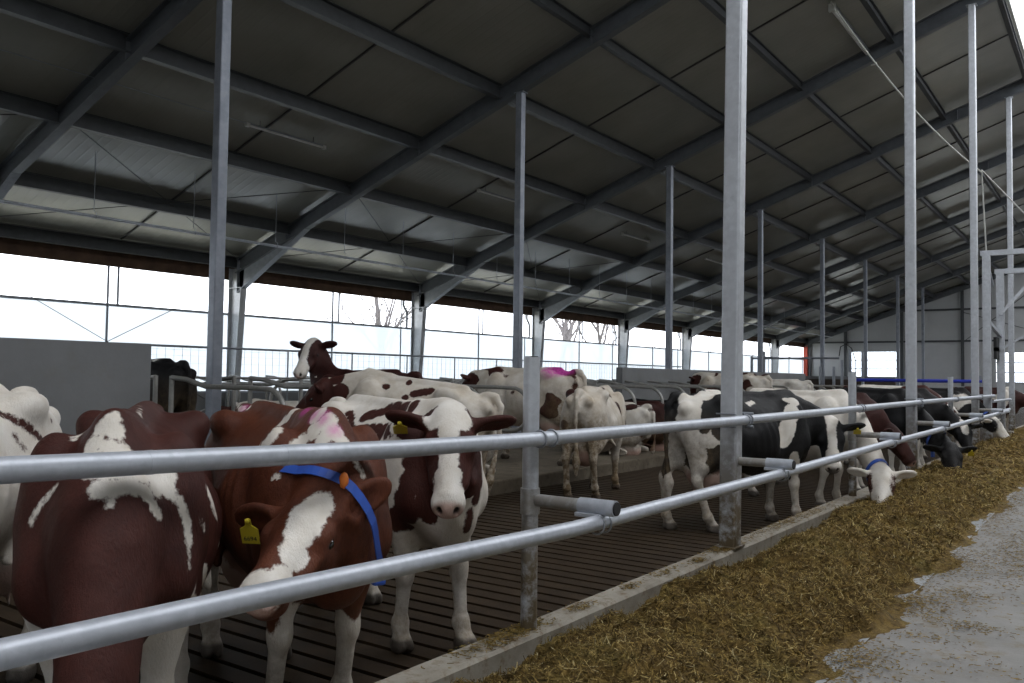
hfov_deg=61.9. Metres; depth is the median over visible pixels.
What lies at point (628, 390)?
divider
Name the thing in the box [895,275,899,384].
post
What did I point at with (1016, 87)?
rafter
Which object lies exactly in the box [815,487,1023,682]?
floor
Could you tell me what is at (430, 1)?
joint
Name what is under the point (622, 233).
strip light
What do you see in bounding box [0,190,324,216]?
brace
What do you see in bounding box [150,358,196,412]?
cow
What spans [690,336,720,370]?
window
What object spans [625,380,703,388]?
divider
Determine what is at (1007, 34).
joint
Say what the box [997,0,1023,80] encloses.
purlin
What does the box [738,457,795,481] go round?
bracket
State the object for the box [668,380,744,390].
divider
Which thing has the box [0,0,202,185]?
rafter
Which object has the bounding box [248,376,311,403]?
divider
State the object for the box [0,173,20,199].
bracket
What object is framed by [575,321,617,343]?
bare tree
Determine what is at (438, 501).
cow
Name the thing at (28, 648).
rail
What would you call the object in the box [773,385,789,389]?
divider
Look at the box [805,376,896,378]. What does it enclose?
trim
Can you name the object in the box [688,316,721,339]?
bracket
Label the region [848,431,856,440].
socket
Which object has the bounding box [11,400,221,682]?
cow
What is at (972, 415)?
socket
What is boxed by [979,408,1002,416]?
bracket
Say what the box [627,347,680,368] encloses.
curtain
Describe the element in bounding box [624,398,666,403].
divider
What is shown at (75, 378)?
wall
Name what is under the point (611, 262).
brace
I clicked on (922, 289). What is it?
post
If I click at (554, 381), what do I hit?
cow
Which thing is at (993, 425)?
cow
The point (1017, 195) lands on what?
rafter
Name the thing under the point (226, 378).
divider
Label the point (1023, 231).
joint
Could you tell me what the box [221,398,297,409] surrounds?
cow
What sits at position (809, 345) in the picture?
column
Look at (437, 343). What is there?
curtain
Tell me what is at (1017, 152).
rafter
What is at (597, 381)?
divider
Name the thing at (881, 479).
cow
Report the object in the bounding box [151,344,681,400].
railing
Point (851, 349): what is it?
gate
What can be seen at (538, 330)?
wall column
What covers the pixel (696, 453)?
cow
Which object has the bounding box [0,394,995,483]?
rail
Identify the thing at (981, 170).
cord
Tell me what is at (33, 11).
purlin
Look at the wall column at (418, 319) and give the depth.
27.75 m
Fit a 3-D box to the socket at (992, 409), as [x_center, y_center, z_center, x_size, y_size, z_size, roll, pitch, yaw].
[10.135,1.438,17.843,0.205,0.082,0.082,-1,-3,36]
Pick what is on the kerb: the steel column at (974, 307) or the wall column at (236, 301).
the steel column at (974, 307)
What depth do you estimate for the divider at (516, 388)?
13.35 m
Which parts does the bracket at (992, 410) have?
arm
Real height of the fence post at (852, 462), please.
1.434 m
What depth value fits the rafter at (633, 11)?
17.77 m
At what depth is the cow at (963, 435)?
14.99 m
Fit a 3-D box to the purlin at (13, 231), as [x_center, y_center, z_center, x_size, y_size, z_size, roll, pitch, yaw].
[0.659,-1.493,32.963,0.140,0.280,71.800,-1,-3,36]
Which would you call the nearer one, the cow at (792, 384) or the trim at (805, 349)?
the cow at (792, 384)
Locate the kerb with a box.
[375,425,1023,682]
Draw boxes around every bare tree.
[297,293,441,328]
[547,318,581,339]
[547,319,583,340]
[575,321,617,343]
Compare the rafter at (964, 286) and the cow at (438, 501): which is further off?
the rafter at (964, 286)
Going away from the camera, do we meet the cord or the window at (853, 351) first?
the cord
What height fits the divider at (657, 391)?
1.330 m
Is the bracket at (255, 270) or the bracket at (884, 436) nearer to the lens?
the bracket at (884, 436)
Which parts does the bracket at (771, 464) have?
arm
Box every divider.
[150,375,157,403]
[168,375,285,445]
[196,375,240,411]
[202,376,236,410]
[222,377,302,402]
[227,374,281,406]
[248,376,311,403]
[265,375,309,399]
[269,382,310,400]
[423,378,522,432]
[439,378,453,382]
[587,382,663,403]
[587,385,636,404]
[596,380,684,392]
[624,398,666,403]
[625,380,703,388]
[647,380,720,388]
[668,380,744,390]
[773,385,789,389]
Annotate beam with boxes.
[0,153,832,337]
[804,339,1023,343]
[882,306,1023,312]
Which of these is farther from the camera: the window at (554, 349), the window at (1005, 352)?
the window at (1005, 352)
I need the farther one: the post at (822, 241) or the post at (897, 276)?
the post at (897, 276)
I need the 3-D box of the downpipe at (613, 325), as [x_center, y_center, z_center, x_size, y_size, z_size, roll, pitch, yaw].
[4.694,-0.309,38.913,0.090,0.850,0.240,-1,-3,36]
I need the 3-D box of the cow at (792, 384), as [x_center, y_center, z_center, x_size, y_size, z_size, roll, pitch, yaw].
[7.442,1.771,24.495,2.405,1.428,0.721,-1,-3,36]
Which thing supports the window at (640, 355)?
in the wall at (292, 396)
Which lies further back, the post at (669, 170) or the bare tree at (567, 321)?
the bare tree at (567, 321)
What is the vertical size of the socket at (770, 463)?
0.082 m
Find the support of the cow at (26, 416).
on the floor at (574, 569)
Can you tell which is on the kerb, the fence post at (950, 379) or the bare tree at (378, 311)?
the fence post at (950, 379)
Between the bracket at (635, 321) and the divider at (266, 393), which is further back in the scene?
the bracket at (635, 321)
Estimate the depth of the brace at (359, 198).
22.73 m
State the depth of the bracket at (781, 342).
55.71 m
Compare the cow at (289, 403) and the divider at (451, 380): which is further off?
the divider at (451, 380)
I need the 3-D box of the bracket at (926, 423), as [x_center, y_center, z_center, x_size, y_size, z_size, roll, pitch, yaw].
[6.151,1.244,12.458,0.434,0.176,0.090,-1,-3,36]
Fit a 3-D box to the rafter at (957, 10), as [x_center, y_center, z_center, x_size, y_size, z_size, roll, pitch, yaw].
[3.757,-4.635,23.089,16.832,6.123,0.170,-1,-3,36]
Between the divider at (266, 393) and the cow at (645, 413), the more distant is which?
the divider at (266, 393)
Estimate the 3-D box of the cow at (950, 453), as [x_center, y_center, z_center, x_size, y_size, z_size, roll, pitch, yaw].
[6.024,1.469,13.575,0.821,1.462,3.008,2,-3,-24]
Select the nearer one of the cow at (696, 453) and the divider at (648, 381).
the cow at (696, 453)
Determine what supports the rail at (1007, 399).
attached to the portal
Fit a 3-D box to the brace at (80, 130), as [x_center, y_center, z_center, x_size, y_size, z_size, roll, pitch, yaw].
[-7.308,-2.959,18.204,0.017,1.388,7.584,1,-2,4]
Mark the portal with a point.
(999, 346)
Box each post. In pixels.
[204,0,231,444]
[512,91,527,432]
[520,356,539,630]
[665,165,674,368]
[757,209,763,371]
[820,238,824,387]
[848,372,856,495]
[863,259,867,376]
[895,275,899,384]
[921,287,924,384]
[948,377,953,441]
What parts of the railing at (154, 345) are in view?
rail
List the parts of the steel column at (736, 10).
foot plate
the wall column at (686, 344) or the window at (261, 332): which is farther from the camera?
the wall column at (686, 344)
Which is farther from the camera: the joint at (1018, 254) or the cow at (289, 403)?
the joint at (1018, 254)
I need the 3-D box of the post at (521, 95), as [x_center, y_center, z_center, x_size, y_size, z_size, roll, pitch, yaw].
[0.131,-1.453,16.906,0.225,7.031,0.240,-1,-3,36]
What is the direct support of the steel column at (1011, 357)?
on the kerb
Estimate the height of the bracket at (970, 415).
0.194 m
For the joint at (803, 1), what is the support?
attached to the ceiling
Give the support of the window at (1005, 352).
in the wall at (942, 359)
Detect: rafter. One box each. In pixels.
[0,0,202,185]
[235,0,670,273]
[417,0,995,295]
[537,78,1023,310]
[623,144,1023,321]
[686,189,1023,329]
[743,221,1023,332]
[775,244,1023,340]
[806,263,1023,344]
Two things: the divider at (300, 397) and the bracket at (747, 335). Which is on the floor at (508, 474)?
the divider at (300, 397)
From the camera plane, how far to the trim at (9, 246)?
23.30 m
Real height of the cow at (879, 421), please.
1.402 m
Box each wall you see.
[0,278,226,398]
[0,337,150,434]
[196,390,615,412]
[616,367,804,399]
[805,262,1023,407]
[805,379,895,389]
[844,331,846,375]
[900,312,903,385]
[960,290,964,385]
[991,295,991,341]
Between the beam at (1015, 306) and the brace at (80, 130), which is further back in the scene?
the beam at (1015, 306)
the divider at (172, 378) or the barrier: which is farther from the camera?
the barrier
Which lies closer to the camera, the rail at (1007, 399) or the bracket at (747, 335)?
the rail at (1007, 399)
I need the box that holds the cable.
[0,49,245,122]
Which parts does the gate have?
rail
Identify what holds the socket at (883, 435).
attached to the bracket at (884, 436)
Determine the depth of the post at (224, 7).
11.25 m
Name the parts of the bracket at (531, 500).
arm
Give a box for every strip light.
[245,122,325,149]
[477,187,514,201]
[621,231,649,242]
[705,258,722,264]
[828,3,876,65]
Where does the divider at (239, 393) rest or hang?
on the floor
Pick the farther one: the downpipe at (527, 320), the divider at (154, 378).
the downpipe at (527, 320)
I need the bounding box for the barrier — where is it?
[856,375,981,428]
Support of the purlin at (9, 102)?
attached to the rafter
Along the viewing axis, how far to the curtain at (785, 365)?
59.65 m
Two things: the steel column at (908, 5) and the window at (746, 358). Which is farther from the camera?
the window at (746, 358)
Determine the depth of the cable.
14.11 m
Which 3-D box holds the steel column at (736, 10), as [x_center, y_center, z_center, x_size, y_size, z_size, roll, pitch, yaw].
[1.831,-3.103,6.934,0.207,9.469,0.221,0,-2,36]
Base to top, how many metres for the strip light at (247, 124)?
0.186 m
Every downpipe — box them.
[402,301,407,326]
[526,315,529,336]
[613,325,616,343]
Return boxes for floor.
[0,408,1023,682]
[485,431,664,495]
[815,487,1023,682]
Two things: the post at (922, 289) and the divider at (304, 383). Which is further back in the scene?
the post at (922, 289)
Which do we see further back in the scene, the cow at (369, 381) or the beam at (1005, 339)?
the beam at (1005, 339)
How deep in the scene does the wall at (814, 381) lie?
33.76 m
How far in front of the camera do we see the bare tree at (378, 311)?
52.72 m
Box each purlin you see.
[0,0,901,308]
[0,90,863,320]
[0,222,808,342]
[13,171,836,332]
[279,0,934,297]
[530,0,969,284]
[698,0,999,268]
[860,0,1023,238]
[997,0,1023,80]
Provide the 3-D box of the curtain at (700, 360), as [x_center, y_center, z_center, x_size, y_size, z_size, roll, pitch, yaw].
[10.955,1.613,47.775,0.004,1.990,6.960,-1,-3,36]
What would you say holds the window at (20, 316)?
in the wall at (292, 396)
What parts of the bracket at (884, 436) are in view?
arm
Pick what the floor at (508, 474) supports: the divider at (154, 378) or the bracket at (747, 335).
the divider at (154, 378)
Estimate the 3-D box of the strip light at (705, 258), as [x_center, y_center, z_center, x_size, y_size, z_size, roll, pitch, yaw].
[8.195,-3.263,34.428,0.066,0.180,1.980,-1,-3,36]
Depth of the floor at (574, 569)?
6.38 m
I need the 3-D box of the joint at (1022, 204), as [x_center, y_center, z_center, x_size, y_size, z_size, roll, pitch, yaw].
[17.971,-3.877,43.031,16.510,5.754,0.036,-1,-3,36]
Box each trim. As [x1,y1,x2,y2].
[0,237,804,346]
[3,237,656,323]
[803,347,807,375]
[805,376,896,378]
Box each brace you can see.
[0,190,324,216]
[80,130,237,258]
[281,234,501,256]
[359,198,419,284]
[465,262,614,280]
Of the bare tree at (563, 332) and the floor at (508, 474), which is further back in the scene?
the bare tree at (563, 332)
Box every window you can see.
[0,265,227,392]
[240,292,410,392]
[422,309,531,378]
[542,321,617,389]
[627,330,681,368]
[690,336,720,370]
[743,341,770,372]
[778,347,803,373]
[852,351,895,368]
[996,352,1023,382]
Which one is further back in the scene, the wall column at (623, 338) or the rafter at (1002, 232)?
the rafter at (1002, 232)
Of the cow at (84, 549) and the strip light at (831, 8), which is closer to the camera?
the cow at (84, 549)
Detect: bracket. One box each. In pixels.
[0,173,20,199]
[236,229,308,292]
[419,263,484,311]
[520,487,620,534]
[539,284,597,323]
[624,300,676,332]
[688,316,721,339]
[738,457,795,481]
[743,320,779,341]
[776,326,816,348]
[848,431,901,447]
[917,421,950,432]
[956,413,983,422]
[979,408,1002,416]
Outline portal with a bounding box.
[980,248,1023,440]
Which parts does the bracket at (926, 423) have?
arm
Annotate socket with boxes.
[520,487,539,514]
[576,497,618,516]
[765,458,793,469]
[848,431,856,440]
[880,432,899,439]
[933,421,949,426]
[970,413,982,417]
[991,408,1002,411]
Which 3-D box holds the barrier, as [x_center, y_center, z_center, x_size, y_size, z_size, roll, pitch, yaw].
[14.272,2.089,30.296,4.250,1.800,0.116,-1,-3,36]
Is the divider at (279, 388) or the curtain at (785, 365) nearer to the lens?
the divider at (279, 388)
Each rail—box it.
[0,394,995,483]
[0,410,1009,671]
[195,376,615,381]
[992,398,1011,402]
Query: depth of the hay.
5.33 m
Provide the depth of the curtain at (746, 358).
53.70 m
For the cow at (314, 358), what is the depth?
11.35 m
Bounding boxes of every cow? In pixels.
[0,384,61,682]
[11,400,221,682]
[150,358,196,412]
[200,400,391,682]
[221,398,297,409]
[290,337,422,384]
[295,368,503,495]
[309,394,516,653]
[460,366,586,465]
[485,430,496,472]
[539,402,655,454]
[560,385,637,498]
[625,401,664,450]
[659,389,865,532]
[689,372,772,393]
[744,388,916,506]
[765,393,915,490]
[772,379,813,390]
[818,387,977,470]
[843,384,960,458]
[843,387,982,465]
[930,387,1008,446]
[953,386,1023,430]
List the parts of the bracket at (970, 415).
arm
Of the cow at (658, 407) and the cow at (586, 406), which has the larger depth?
the cow at (658, 407)
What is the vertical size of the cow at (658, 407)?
0.973 m
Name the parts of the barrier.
panel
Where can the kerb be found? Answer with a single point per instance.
(436, 670)
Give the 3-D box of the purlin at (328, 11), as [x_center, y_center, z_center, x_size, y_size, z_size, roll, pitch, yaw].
[7.522,-4.513,28.203,0.140,0.280,71.800,-1,-3,36]
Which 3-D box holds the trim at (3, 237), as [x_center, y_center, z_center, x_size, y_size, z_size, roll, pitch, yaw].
[0.640,-1.437,33.159,0.240,0.140,71.500,-1,-3,36]
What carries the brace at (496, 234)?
attached to the purlin at (30, 180)
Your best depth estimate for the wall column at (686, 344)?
44.81 m
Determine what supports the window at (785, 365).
in the wall at (292, 396)
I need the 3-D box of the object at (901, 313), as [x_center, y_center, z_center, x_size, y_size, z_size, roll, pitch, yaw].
[26.592,1.038,58.248,0.180,6.542,0.140,-1,-3,36]
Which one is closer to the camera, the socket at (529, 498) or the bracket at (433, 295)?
the socket at (529, 498)
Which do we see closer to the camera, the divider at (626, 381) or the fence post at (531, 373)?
the fence post at (531, 373)
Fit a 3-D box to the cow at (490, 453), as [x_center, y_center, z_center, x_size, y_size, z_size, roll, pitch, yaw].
[-1.181,1.379,11.928,2.542,0.971,0.921,-1,-3,36]
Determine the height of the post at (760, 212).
7.031 m
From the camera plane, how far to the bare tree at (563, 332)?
87.19 m
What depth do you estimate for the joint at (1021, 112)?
30.63 m
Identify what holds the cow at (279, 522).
on the floor at (574, 569)
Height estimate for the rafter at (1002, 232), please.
6.123 m
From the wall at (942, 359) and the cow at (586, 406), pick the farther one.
the wall at (942, 359)
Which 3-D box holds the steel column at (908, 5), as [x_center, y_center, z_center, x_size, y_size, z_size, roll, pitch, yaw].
[5.965,-2.806,12.798,0.207,9.469,0.221,-1,-3,36]
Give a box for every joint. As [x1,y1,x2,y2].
[120,0,434,239]
[338,0,807,270]
[484,34,1007,291]
[584,112,1023,306]
[658,166,1023,316]
[714,204,1023,324]
[770,231,1023,326]
[811,254,1019,329]
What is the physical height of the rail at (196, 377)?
0.053 m
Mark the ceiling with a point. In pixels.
(275, 42)
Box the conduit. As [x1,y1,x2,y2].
[830,1,986,250]
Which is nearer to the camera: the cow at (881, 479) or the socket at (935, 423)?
the cow at (881, 479)
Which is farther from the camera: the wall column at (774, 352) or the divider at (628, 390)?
the wall column at (774, 352)
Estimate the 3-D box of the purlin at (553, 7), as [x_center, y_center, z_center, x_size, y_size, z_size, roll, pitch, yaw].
[9.264,-5.290,26.995,0.110,0.210,71.800,-1,-3,36]
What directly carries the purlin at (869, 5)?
attached to the rafter
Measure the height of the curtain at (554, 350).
1.990 m
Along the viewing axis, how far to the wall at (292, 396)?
22.59 m
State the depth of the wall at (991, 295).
55.19 m
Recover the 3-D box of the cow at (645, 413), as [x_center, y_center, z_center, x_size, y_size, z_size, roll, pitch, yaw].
[1.522,1.572,15.731,2.583,0.970,0.969,-1,-3,36]
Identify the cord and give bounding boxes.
[981,170,1023,213]
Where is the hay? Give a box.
[421,426,1023,682]
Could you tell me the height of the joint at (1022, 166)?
5.754 m
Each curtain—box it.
[422,331,531,378]
[542,340,616,379]
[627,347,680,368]
[690,351,720,370]
[743,355,770,372]
[778,359,801,373]
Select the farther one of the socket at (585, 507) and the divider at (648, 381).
the divider at (648, 381)
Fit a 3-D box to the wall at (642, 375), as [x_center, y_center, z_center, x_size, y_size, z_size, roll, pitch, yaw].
[6.595,1.744,25.655,0.170,1.700,14.100,-1,-3,36]
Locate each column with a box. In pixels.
[225,268,246,406]
[410,292,426,373]
[532,308,544,366]
[618,319,629,366]
[682,327,691,369]
[714,0,747,549]
[771,339,779,372]
[808,344,810,375]
[903,0,917,469]
[966,3,979,445]
[1005,96,1014,430]
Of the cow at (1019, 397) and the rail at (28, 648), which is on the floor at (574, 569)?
the cow at (1019, 397)
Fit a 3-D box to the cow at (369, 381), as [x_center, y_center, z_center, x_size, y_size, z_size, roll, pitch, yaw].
[-1.269,1.113,9.245,2.510,1.644,0.742,0,-2,16]
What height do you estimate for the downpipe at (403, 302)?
0.850 m
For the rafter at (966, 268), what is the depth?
52.32 m
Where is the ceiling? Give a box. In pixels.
[0,0,1023,338]
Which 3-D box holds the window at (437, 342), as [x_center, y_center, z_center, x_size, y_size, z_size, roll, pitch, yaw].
[-1.230,0.298,30.717,0.062,2.940,7.000,-1,-3,36]
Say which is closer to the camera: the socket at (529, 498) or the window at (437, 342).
the socket at (529, 498)
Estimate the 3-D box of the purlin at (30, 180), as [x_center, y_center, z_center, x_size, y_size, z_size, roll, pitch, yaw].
[2.295,-2.213,31.828,0.140,0.280,71.800,-1,-3,36]
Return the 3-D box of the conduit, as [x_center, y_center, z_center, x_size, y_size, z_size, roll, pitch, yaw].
[8.809,-4.530,18.555,5.223,4.717,0.231,2,-3,-29]
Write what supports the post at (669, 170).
on the floor at (508, 474)
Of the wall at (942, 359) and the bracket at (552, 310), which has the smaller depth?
the bracket at (552, 310)
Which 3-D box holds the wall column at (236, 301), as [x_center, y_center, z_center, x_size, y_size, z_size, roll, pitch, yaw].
[-7.114,0.234,22.008,0.514,4.254,0.180,-1,-3,36]
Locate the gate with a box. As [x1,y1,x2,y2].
[750,344,863,388]
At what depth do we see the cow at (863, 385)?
17.15 m
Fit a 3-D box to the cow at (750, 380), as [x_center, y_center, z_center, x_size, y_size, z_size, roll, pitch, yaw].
[5.538,1.563,21.683,2.214,1.561,0.807,-1,-3,36]
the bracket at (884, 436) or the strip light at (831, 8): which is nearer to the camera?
the bracket at (884, 436)
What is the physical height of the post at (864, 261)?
7.031 m

